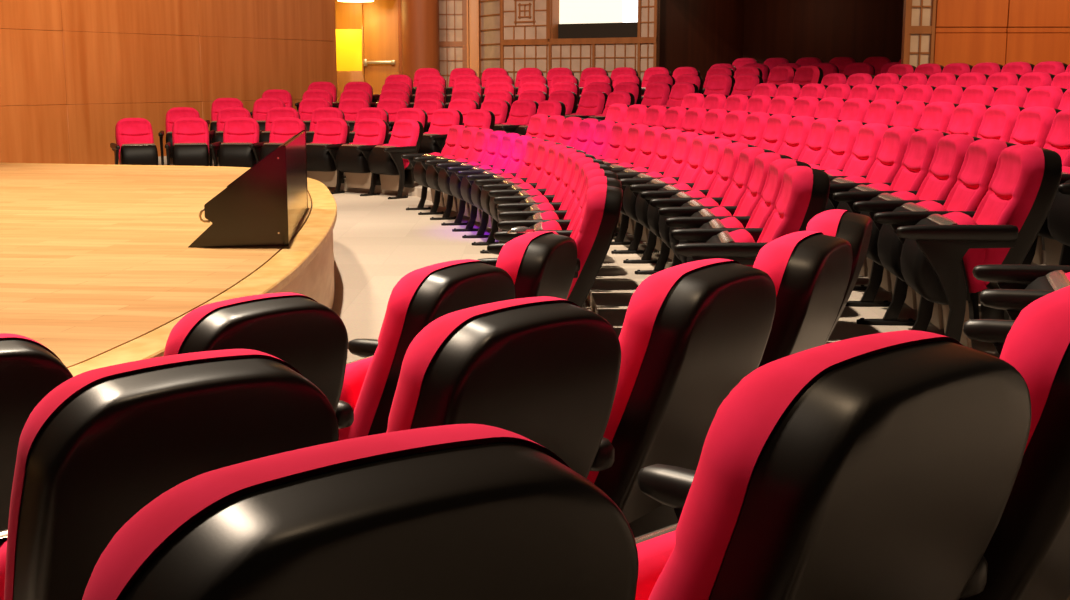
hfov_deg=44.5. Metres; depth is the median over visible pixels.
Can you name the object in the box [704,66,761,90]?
chair
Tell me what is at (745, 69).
cushion
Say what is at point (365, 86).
cushion
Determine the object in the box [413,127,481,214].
chair
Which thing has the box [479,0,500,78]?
wall
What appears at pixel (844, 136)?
chair
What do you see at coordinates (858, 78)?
chair
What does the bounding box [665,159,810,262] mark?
chair
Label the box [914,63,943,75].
chair
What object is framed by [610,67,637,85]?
chair
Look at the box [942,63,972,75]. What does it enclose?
chair
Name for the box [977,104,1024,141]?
chair
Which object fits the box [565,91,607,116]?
chair
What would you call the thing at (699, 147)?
cushion
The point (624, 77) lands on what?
chair
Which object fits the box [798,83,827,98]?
chair
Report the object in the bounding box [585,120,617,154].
chair
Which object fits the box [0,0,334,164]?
wall
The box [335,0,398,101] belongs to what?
door
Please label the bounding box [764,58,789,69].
chair
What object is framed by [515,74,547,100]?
chair
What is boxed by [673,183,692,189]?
seat cushion
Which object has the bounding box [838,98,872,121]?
chair
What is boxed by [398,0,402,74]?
trim
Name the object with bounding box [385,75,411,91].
cushion
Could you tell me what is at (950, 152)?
cushion
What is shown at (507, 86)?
cushion
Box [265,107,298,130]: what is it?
cushion
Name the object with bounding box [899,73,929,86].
chair
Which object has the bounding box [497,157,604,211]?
chair
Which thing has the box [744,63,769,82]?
chair
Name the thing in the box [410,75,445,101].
chair
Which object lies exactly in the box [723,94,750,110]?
chair
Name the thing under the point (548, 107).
cushion
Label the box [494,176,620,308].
chair
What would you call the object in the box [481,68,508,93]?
chair
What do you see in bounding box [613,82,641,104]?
chair
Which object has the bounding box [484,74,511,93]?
cushion
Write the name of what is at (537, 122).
chair
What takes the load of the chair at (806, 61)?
on the floor
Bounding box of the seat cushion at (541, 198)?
[533,195,548,201]
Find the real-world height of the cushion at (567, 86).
0.587 m
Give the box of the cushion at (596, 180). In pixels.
[570,176,606,238]
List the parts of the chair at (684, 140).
foot plate, arm post, armrest, kick panel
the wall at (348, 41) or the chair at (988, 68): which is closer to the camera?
the chair at (988, 68)
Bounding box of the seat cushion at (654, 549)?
[635,530,675,599]
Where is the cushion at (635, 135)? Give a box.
[618,124,648,162]
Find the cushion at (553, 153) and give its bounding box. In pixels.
[535,144,565,188]
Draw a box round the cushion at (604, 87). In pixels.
[585,82,610,94]
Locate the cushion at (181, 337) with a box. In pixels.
[164,292,316,355]
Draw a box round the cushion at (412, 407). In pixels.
[386,296,579,432]
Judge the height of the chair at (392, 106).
0.942 m
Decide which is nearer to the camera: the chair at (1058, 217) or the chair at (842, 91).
the chair at (1058, 217)
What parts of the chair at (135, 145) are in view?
armrest, arm post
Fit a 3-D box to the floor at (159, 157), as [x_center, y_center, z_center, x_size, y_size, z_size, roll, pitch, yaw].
[-3.046,-0.432,9.553,12.313,0.122,21.051,0,10,0]
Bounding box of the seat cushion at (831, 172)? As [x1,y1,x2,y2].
[825,169,845,175]
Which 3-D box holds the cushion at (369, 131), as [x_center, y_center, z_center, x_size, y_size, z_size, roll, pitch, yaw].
[-2.135,-2.004,16.566,0.466,0.587,0.274,7,12,34]
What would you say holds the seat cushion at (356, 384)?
on the chair at (426, 294)
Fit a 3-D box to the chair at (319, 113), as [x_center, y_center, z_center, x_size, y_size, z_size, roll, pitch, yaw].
[-2.940,-2.136,17.736,0.556,0.942,0.702,2,10,14]
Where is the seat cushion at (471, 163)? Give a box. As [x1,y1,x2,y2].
[468,161,480,165]
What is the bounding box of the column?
[401,0,438,80]
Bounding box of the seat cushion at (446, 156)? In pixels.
[443,155,455,158]
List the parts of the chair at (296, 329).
armrest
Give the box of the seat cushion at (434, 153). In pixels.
[430,152,442,155]
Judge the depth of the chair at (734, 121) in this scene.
11.46 m
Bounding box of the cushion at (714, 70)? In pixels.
[703,67,731,86]
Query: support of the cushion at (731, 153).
on the chair at (720, 185)
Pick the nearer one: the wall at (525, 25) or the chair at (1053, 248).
the chair at (1053, 248)
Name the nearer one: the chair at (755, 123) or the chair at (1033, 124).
the chair at (1033, 124)
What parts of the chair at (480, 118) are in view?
armrest, arm post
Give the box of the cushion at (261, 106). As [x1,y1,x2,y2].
[253,98,284,119]
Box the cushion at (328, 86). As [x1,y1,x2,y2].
[308,82,336,101]
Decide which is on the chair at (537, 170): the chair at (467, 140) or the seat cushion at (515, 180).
the seat cushion at (515, 180)
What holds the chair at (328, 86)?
on the floor at (1043, 251)
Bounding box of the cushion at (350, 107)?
[338,98,368,118]
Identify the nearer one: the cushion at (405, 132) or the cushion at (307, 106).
the cushion at (405, 132)
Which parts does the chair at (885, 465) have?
arm post, armrest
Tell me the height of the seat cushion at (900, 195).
0.334 m
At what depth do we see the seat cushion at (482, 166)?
12.09 m
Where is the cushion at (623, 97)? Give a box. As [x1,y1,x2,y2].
[602,91,630,113]
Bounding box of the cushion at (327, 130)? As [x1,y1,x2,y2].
[313,118,346,143]
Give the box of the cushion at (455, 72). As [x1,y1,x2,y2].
[448,68,475,86]
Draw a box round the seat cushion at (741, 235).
[727,229,754,266]
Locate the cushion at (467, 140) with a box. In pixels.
[454,127,479,158]
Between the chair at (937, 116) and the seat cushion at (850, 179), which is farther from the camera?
the chair at (937, 116)
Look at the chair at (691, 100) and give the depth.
14.83 m
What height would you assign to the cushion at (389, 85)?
0.587 m
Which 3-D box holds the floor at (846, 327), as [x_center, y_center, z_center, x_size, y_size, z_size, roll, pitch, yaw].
[-3.061,-0.322,9.572,10.514,0.122,19.222,0,10,0]
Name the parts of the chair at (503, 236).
armrest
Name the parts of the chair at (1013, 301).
arm post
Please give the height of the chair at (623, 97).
0.942 m
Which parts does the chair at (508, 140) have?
foot plate, arm post, armrest, kick panel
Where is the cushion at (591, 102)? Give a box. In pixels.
[576,91,604,114]
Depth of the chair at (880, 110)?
10.62 m
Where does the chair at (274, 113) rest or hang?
on the floor at (612, 290)
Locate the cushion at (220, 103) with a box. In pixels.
[211,98,243,121]
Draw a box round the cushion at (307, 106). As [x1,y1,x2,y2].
[298,98,329,118]
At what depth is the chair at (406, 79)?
21.32 m
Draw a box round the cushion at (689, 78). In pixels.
[675,74,699,88]
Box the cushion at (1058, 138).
[1043,109,1069,166]
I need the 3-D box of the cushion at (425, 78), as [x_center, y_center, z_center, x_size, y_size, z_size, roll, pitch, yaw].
[-1.708,-3.359,21.192,0.466,0.587,0.274,3,10,16]
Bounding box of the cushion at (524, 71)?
[515,68,541,85]
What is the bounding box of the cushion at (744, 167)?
[720,147,764,205]
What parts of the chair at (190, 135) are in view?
arm post, armrest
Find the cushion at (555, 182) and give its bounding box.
[544,148,575,194]
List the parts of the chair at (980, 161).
foot plate, arm post, armrest, kick panel, panel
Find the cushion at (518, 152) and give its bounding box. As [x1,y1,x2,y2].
[504,135,531,172]
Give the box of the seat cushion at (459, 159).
[455,158,468,161]
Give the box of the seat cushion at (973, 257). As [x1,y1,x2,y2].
[942,212,987,292]
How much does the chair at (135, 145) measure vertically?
0.942 m
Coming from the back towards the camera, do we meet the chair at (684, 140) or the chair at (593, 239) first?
the chair at (684, 140)
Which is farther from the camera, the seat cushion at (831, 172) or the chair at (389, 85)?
the chair at (389, 85)
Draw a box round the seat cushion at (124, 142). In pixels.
[124,142,149,143]
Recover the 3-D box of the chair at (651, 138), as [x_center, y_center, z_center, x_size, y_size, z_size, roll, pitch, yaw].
[0.767,-0.969,10.868,0.702,0.942,0.556,-2,10,-9]
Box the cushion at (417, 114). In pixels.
[394,108,424,126]
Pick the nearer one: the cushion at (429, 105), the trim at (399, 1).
the cushion at (429, 105)
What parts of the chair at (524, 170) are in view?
foot plate, arm post, armrest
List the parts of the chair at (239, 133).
arm post, armrest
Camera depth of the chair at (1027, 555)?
1.72 m
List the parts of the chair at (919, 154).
arm post, foot plate, armrest, kick panel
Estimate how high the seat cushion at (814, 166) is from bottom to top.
0.334 m
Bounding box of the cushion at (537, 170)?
[526,141,555,182]
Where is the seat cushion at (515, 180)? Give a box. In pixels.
[510,178,524,182]
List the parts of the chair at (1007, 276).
arm post, armrest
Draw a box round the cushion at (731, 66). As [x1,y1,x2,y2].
[710,63,735,73]
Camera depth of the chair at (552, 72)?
21.29 m
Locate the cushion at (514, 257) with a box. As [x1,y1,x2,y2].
[496,231,553,284]
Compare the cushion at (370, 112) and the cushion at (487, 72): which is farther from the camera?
the cushion at (487, 72)
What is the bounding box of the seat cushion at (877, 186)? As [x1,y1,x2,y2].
[867,182,893,190]
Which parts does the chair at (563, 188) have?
armrest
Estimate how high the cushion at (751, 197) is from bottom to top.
0.587 m
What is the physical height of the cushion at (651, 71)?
0.587 m
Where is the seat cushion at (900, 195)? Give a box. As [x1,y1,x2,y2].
[891,191,919,199]
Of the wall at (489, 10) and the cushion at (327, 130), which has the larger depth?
the wall at (489, 10)
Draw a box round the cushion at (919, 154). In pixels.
[890,130,943,190]
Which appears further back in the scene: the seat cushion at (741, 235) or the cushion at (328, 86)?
the cushion at (328, 86)
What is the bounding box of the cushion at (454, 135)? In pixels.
[441,125,464,155]
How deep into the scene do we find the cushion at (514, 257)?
4.17 m
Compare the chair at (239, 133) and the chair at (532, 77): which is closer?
the chair at (239, 133)
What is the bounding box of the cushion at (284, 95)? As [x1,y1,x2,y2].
[262,89,291,107]
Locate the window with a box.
[551,0,637,38]
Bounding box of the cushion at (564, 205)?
[559,157,592,209]
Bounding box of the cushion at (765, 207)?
[746,159,796,227]
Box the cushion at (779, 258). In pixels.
[753,231,823,296]
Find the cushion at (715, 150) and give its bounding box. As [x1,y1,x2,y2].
[692,138,731,189]
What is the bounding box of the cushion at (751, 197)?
[733,152,780,215]
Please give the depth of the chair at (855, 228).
3.80 m
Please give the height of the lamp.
0.263 m
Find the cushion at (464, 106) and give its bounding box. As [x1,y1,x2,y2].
[448,99,475,122]
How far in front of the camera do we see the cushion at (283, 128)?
17.00 m
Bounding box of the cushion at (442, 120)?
[428,109,459,133]
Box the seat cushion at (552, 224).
[542,220,561,229]
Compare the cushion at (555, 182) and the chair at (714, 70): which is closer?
the cushion at (555, 182)
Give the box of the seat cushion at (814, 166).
[809,164,822,169]
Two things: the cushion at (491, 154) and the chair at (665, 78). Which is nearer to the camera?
the cushion at (491, 154)
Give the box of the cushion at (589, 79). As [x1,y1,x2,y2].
[582,74,609,93]
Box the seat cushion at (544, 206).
[538,202,553,209]
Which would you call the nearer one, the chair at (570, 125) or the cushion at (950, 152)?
the cushion at (950, 152)
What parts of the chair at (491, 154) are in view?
foot plate, arm post, armrest, kick panel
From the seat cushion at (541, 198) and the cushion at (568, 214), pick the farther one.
the seat cushion at (541, 198)
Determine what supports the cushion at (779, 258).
on the chair at (809, 271)
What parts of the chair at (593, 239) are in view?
armrest, armrest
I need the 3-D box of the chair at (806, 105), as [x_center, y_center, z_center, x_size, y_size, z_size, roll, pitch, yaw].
[2.331,-1.452,12.376,0.702,0.942,0.556,-2,10,-12]
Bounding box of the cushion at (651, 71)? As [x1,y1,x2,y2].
[642,67,668,85]
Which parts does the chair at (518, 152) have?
foot plate, arm post, armrest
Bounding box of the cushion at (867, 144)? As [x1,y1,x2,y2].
[842,123,887,175]
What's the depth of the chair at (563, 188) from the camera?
9.05 m
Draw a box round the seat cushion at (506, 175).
[501,173,514,177]
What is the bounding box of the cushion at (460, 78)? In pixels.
[452,74,479,93]
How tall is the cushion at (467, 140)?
0.587 m
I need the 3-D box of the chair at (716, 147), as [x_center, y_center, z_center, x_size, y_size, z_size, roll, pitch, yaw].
[1.000,-0.606,8.736,0.702,0.942,0.556,-1,10,-3]
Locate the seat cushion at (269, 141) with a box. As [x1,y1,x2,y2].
[269,141,285,142]
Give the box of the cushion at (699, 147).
[678,135,714,182]
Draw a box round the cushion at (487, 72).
[481,68,507,85]
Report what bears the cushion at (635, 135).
on the chair at (635, 135)
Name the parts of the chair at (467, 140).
arm post, foot plate, armrest, kick panel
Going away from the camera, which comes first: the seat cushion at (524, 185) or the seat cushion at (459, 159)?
the seat cushion at (524, 185)
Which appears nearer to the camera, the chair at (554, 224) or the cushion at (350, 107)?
the chair at (554, 224)
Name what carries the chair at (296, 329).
on the floor at (377, 241)
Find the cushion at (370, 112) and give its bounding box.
[353,107,386,130]
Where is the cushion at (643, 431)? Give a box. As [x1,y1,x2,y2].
[587,258,739,483]
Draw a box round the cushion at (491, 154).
[480,131,506,164]
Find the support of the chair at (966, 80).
on the floor
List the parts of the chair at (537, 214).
armrest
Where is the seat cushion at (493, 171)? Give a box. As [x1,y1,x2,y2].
[490,169,503,173]
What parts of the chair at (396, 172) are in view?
arm post, foot plate, armrest, kick panel, foot plate, armrest, arm post, panel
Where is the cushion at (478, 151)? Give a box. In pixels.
[468,129,492,161]
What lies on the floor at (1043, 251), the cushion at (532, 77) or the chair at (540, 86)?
the chair at (540, 86)
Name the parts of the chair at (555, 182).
armrest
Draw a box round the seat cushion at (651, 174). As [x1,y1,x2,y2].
[646,171,663,176]
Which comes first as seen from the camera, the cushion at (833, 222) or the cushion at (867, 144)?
the cushion at (833, 222)
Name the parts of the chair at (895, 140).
armrest, kick panel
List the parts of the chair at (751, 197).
armrest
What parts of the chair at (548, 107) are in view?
armrest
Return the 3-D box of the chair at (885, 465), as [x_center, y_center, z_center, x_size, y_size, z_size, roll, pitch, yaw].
[0.233,0.474,1.715,0.556,0.942,0.702,-9,13,-42]
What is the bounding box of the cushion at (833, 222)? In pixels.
[806,209,847,236]
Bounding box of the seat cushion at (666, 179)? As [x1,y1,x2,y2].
[660,177,677,182]
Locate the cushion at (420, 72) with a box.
[413,68,439,86]
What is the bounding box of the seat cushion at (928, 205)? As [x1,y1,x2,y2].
[916,200,947,210]
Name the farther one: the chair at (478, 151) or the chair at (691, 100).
the chair at (691, 100)
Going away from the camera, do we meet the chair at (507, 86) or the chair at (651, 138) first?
the chair at (651, 138)
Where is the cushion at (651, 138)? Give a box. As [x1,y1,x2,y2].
[633,126,664,166]
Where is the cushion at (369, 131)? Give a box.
[353,118,385,144]
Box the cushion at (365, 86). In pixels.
[344,82,371,101]
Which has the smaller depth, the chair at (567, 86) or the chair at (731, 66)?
the chair at (567, 86)
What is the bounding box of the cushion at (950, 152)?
[916,134,973,199]
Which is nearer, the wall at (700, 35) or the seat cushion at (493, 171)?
the seat cushion at (493, 171)
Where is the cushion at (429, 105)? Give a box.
[413,98,441,121]
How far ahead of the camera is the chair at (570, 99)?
17.86 m
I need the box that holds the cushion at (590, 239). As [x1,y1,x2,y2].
[567,184,606,299]
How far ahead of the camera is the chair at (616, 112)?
14.59 m
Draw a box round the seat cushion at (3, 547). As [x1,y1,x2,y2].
[0,541,6,599]
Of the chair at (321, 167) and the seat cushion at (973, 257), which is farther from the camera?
the chair at (321, 167)
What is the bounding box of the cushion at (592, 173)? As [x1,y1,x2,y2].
[567,169,603,229]
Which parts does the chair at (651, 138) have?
kick panel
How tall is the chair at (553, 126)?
0.942 m
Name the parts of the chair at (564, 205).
armrest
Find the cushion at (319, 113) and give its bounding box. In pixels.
[309,107,342,130]
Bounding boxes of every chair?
[0,333,72,530]
[0,349,338,599]
[82,424,638,599]
[110,118,157,164]
[158,107,199,164]
[164,292,353,428]
[165,117,208,165]
[205,98,243,164]
[209,107,250,165]
[209,117,259,167]
[249,117,305,162]
[250,89,292,117]
[253,98,284,130]
[260,107,299,141]
[295,82,336,109]
[297,89,332,110]
[298,98,330,129]
[306,107,344,141]
[306,118,349,186]
[324,118,388,193]
[333,82,372,107]
[338,98,369,130]
[339,89,370,105]
[339,259,515,440]
[343,107,388,177]
[354,98,407,130]
[356,119,423,198]
[370,82,410,107]
[373,75,412,101]
[379,89,409,107]
[386,296,620,478]
[387,108,427,143]
[389,98,444,129]
[401,125,466,209]
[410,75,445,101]
[410,82,444,107]
[412,68,440,93]
[412,109,462,180]
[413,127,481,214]
[414,90,445,105]
[425,129,495,219]
[426,99,478,131]
[429,109,494,151]
[436,131,509,225]
[445,74,481,102]
[445,82,482,108]
[446,68,476,93]
[447,133,521,231]
[450,90,480,108]
[457,135,535,237]
[463,99,510,125]
[466,138,548,245]
[475,141,562,253]
[478,184,622,307]
[480,82,515,108]
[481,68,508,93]
[482,74,513,102]
[482,144,574,221]
[484,90,513,105]
[488,148,585,230]
[493,152,595,203]
[494,100,538,131]
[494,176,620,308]
[496,231,576,299]
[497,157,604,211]
[497,169,617,304]
[498,163,611,219]
[500,100,565,134]
[515,68,543,93]
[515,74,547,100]
[518,82,548,99]
[519,90,547,103]
[526,114,549,137]
[541,115,567,141]
[546,68,573,87]
[548,74,578,98]
[548,90,577,113]
[550,82,579,103]
[556,117,582,146]
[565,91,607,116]
[571,91,634,119]
[572,118,601,151]
[575,82,613,112]
[578,74,612,103]
[579,67,607,94]
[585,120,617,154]
[587,258,775,537]
[593,122,634,158]
[599,124,652,227]
[604,126,667,236]
[605,103,630,121]
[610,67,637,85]
[611,129,685,244]
[611,132,703,253]
[613,74,641,87]
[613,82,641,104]
[619,135,719,263]
[623,104,649,123]
[630,138,736,274]
[635,330,1030,599]
[640,74,674,103]
[640,142,755,266]
[641,67,670,94]
[641,82,671,105]
[642,105,669,126]
[650,147,774,259]
[658,152,792,263]
[661,106,688,129]
[662,82,698,106]
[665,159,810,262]
[671,166,829,266]
[672,67,699,80]
[675,74,703,93]
[681,93,706,108]
[681,108,708,132]
[699,109,730,136]
[702,67,733,93]
[702,94,727,109]
[703,63,736,84]
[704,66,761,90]
[704,74,734,95]
[719,110,750,141]
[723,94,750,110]
[731,74,762,95]
[732,58,757,68]
[738,112,772,146]
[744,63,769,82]
[745,95,773,112]
[751,83,778,96]
[753,231,852,367]
[758,114,795,152]
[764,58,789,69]
[767,66,795,85]
[767,95,796,114]
[775,83,802,97]
[777,63,800,69]
[778,116,818,158]
[790,96,820,116]
[792,66,822,85]
[793,118,841,163]
[796,57,822,65]
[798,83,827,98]
[806,209,871,344]
[809,120,867,169]
[811,63,838,76]
[814,97,845,119]
[821,73,848,85]
[823,84,853,99]
[823,123,893,257]
[825,126,919,276]
[828,130,949,291]
[829,57,856,73]
[833,134,980,308]
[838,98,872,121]
[843,62,874,75]
[846,73,874,85]
[848,84,879,100]
[853,139,1016,328]
[863,57,891,75]
[863,99,899,124]
[872,73,901,86]
[874,84,907,101]
[874,145,1061,347]
[880,62,900,73]
[887,64,915,75]
[890,100,928,128]
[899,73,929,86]
[901,84,936,102]
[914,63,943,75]
[917,101,958,132]
[926,73,958,86]
[929,85,965,103]
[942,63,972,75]
[946,103,990,136]
[955,72,988,87]
[959,85,997,105]
[959,286,1069,599]
[963,319,1069,599]
[971,62,1002,75]
[973,264,1069,319]
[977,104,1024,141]
[979,289,1053,319]
[986,72,1021,87]
[990,85,1030,106]
[1001,62,1034,74]
[1009,106,1061,147]
[1017,72,1054,88]
[1022,166,1069,264]
[1023,86,1067,108]
[1032,61,1067,75]
[1032,109,1069,264]
[1047,174,1069,265]
[1051,72,1069,88]
[1058,89,1069,109]
[1058,183,1069,194]
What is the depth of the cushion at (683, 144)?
9.66 m
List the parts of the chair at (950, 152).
arm post, foot plate, armrest, kick panel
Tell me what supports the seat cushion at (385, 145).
on the chair at (396, 172)
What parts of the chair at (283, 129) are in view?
arm post, armrest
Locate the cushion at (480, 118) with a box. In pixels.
[464,109,490,128]
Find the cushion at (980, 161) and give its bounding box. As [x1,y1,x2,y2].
[943,139,1006,210]
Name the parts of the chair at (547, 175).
armrest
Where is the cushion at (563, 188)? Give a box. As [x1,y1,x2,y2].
[552,152,584,201]
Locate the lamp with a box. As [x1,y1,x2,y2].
[338,0,373,1]
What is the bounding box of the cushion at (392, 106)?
[377,98,406,120]
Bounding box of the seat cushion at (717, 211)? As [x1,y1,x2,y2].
[709,206,731,215]
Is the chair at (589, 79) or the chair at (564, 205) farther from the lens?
the chair at (589, 79)
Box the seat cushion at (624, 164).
[618,162,633,166]
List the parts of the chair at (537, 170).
foot plate, armrest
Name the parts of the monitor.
handle, panel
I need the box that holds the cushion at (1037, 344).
[1000,286,1069,452]
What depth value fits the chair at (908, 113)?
10.08 m
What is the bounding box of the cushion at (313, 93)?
[302,89,331,106]
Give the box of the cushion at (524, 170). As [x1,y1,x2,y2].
[515,138,543,177]
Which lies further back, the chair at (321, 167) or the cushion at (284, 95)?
the cushion at (284, 95)
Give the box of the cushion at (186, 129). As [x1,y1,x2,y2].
[172,117,208,149]
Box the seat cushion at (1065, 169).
[1062,166,1069,172]
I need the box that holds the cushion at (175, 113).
[165,107,199,132]
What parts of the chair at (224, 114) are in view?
arm post, armrest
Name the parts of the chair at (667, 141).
arm post, foot plate, armrest, kick panel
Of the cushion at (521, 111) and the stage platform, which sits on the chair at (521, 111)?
the cushion at (521, 111)
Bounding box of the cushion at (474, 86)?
[453,82,480,94]
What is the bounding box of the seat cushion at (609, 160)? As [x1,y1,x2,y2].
[603,158,618,162]
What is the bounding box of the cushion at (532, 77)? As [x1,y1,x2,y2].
[517,74,545,93]
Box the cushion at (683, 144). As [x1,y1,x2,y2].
[663,132,698,176]
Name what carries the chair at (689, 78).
on the floor
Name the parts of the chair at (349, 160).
arm post, armrest, kick panel, panel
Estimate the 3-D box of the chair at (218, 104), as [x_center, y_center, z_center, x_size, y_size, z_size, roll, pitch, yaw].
[-4.440,-2.408,18.665,0.556,0.942,0.702,-1,10,-8]
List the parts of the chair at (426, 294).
armrest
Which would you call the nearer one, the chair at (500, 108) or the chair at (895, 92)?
the chair at (895, 92)
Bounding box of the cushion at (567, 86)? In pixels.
[550,82,576,94]
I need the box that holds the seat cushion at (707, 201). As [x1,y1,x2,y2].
[698,197,718,205]
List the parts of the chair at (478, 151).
foot plate, arm post, armrest, kick panel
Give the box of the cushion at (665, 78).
[644,74,672,92]
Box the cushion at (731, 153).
[706,142,747,196]
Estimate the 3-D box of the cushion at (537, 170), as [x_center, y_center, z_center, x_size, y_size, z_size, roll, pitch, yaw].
[0.009,-0.995,10.633,0.274,0.587,0.466,-1,10,-9]
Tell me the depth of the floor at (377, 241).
11.26 m
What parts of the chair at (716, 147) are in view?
foot plate, arm post, armrest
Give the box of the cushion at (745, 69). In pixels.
[734,66,758,80]
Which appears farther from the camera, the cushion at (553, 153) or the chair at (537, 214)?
the cushion at (553, 153)
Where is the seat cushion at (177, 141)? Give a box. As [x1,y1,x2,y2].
[177,141,203,142]
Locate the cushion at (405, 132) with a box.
[389,119,419,166]
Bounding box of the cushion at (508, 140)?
[493,133,519,168]
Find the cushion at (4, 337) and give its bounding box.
[0,333,62,362]
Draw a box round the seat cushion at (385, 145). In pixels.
[384,144,405,167]
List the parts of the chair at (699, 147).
foot plate, arm post, armrest, kick panel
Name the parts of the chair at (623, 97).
armrest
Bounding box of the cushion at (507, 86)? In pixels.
[486,82,513,95]
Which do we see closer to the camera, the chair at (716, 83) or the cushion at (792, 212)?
the cushion at (792, 212)
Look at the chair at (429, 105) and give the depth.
18.25 m
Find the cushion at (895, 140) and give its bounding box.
[866,126,914,182]
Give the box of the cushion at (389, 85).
[381,82,409,95]
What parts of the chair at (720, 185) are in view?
arm post, armrest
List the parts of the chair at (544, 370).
armrest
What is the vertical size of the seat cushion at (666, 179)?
0.334 m
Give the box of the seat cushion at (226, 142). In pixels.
[225,141,252,143]
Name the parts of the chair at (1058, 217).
arm post, armrest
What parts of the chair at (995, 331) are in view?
armrest, arm post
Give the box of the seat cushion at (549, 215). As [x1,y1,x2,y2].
[539,211,558,219]
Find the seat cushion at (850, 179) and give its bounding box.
[845,175,868,182]
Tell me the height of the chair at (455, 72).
0.942 m
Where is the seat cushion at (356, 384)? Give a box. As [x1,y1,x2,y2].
[339,356,378,440]
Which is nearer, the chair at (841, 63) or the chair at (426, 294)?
the chair at (426, 294)
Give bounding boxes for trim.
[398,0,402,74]
[466,0,479,77]
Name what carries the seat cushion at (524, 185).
on the chair at (547, 175)
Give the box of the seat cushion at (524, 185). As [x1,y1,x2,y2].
[519,183,533,188]
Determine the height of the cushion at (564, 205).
0.587 m
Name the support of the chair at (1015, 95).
on the floor at (1043, 251)
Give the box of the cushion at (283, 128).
[269,117,304,141]
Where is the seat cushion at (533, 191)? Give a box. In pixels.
[526,188,541,194]
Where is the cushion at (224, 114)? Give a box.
[217,107,250,130]
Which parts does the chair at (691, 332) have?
panel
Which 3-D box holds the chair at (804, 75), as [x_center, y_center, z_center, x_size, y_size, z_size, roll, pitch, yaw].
[3.541,-2.733,17.904,0.684,0.942,0.632,-5,11,-27]
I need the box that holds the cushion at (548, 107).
[536,100,560,115]
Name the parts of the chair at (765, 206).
armrest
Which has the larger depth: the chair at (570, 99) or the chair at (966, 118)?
the chair at (570, 99)
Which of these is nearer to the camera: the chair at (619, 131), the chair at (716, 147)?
the chair at (716, 147)
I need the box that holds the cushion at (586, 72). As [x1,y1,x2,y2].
[579,67,606,85]
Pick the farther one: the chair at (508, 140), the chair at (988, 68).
the chair at (988, 68)
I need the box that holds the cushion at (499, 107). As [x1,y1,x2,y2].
[481,99,507,123]
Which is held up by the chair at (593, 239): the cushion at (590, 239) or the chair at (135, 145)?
the cushion at (590, 239)
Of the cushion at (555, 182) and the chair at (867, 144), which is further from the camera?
the cushion at (555, 182)
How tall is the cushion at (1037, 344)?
0.587 m
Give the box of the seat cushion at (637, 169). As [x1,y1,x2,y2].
[632,167,648,171]
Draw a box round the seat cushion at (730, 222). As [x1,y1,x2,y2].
[720,217,743,227]
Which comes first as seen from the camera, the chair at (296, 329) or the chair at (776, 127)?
the chair at (296, 329)
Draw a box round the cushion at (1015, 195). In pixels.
[973,145,1044,285]
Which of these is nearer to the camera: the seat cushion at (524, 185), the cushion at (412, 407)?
the cushion at (412, 407)
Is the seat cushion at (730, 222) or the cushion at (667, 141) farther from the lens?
the cushion at (667, 141)
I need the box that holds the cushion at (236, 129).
[223,117,258,142]
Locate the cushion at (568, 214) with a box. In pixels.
[564,163,599,218]
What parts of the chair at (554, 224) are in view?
armrest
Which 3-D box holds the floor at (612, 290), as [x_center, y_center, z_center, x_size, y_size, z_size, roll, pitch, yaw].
[-3.077,-0.212,9.591,8.716,0.122,17.392,0,10,0]
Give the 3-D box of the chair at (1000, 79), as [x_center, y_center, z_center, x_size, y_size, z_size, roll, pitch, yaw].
[4.187,-1.685,12.406,0.702,0.942,0.556,-2,10,-11]
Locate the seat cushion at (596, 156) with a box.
[593,155,603,158]
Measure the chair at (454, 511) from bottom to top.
0.942 m
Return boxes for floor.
[158,156,1045,344]
[159,164,999,357]
[327,178,672,337]
[329,190,591,362]
[1042,250,1045,262]
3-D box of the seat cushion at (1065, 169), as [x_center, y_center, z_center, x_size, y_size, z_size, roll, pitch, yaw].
[2.862,-0.547,7.001,0.206,0.334,0.424,0,10,1]
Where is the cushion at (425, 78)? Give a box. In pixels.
[418,75,444,86]
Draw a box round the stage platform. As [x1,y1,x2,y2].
[0,163,336,376]
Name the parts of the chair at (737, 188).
armrest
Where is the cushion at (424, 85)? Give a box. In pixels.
[414,82,443,101]
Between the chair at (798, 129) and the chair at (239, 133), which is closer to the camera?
the chair at (798, 129)
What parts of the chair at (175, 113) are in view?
armrest, arm post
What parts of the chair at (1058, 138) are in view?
kick panel, panel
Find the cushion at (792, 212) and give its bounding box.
[757,166,812,241]
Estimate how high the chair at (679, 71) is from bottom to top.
0.942 m
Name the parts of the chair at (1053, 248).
arm post, kick panel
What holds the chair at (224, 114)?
on the floor at (612, 290)
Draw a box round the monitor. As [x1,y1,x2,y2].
[188,130,307,247]
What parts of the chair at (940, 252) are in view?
arm post, armrest, kick panel, armrest, arm post, panel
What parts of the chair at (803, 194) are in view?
arm post, armrest, armrest, arm post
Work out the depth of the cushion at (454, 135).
14.21 m
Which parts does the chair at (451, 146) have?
arm post, foot plate, armrest, kick panel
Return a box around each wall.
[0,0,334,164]
[333,0,336,88]
[336,29,361,70]
[438,0,466,86]
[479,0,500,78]
[500,0,659,85]
[659,0,744,81]
[743,0,903,63]
[901,0,936,66]
[933,0,1069,66]
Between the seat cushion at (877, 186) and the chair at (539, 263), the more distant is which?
the seat cushion at (877, 186)
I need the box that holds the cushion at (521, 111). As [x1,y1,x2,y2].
[506,100,535,124]
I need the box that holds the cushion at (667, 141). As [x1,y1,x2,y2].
[648,129,681,171]
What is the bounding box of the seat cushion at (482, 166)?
[479,165,492,168]
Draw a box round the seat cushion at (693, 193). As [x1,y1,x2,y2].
[685,190,705,197]
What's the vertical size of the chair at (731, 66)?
0.942 m
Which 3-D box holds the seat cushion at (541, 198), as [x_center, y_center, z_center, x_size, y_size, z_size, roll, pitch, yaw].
[0.071,-0.553,9.044,0.206,0.334,0.424,-1,10,-4]
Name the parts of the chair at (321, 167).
kick panel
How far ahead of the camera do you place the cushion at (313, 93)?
19.69 m

